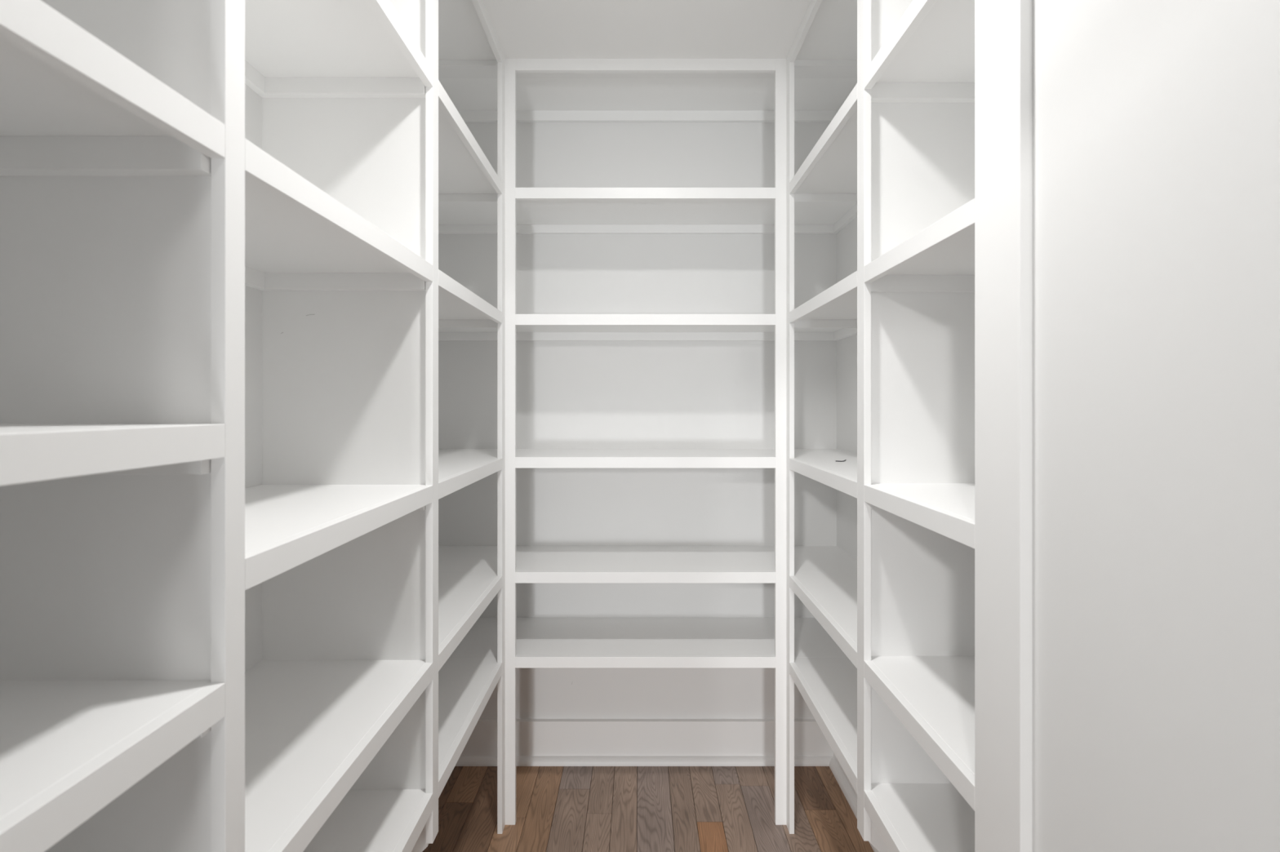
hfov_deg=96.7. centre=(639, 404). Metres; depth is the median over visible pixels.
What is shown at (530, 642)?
shelving unit
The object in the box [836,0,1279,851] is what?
wall
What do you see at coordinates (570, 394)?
wall
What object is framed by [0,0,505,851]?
shelving unit
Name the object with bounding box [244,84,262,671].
wall
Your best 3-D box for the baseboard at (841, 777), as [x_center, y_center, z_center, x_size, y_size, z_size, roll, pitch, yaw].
[0.775,1.351,1.553,0.045,0.163,1.456,0,0,0]
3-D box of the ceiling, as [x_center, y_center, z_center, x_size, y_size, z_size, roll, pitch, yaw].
[-0.023,-1.199,1.014,1.859,0.036,2.791,0,0,0]
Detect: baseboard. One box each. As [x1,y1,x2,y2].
[455,719,833,766]
[829,753,879,851]
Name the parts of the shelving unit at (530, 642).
corner rail, corner rail, ceiling rail, shelf, shelf, shelf, shelf, shelf, ceiling rail, shelf, shelf, shelf, shelf, shelf, corner rail, corner rail, ceiling rail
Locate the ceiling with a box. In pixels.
[438,0,857,111]
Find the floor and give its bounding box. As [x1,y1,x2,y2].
[422,766,874,851]
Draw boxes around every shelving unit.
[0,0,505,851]
[438,58,857,825]
[786,0,1032,851]
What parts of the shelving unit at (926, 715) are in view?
shelf, shelf, shelf, shelf, shelf, shelf, shelf, shelf, shelf, shelf, shelf, shelf, shelf, shelf, shelf, shelf, shelf, shelf, shelf, shelf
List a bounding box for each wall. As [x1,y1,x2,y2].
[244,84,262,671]
[438,122,836,719]
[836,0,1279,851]
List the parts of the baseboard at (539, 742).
shoe molding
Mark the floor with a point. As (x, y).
(559, 809)
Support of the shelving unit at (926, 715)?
on the floor
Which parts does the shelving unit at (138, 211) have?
shelf, shelf, shelf, shelf, shelf, shelf, shelf, shelf, shelf, shelf, shelf, shelf, shelf, shelf, shelf, shelf, shelf, shelf, shelf, shelf, shelf, shelf, shelf, shelf, shelf, shelf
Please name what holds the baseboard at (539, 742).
attached to the wall at (570, 394)

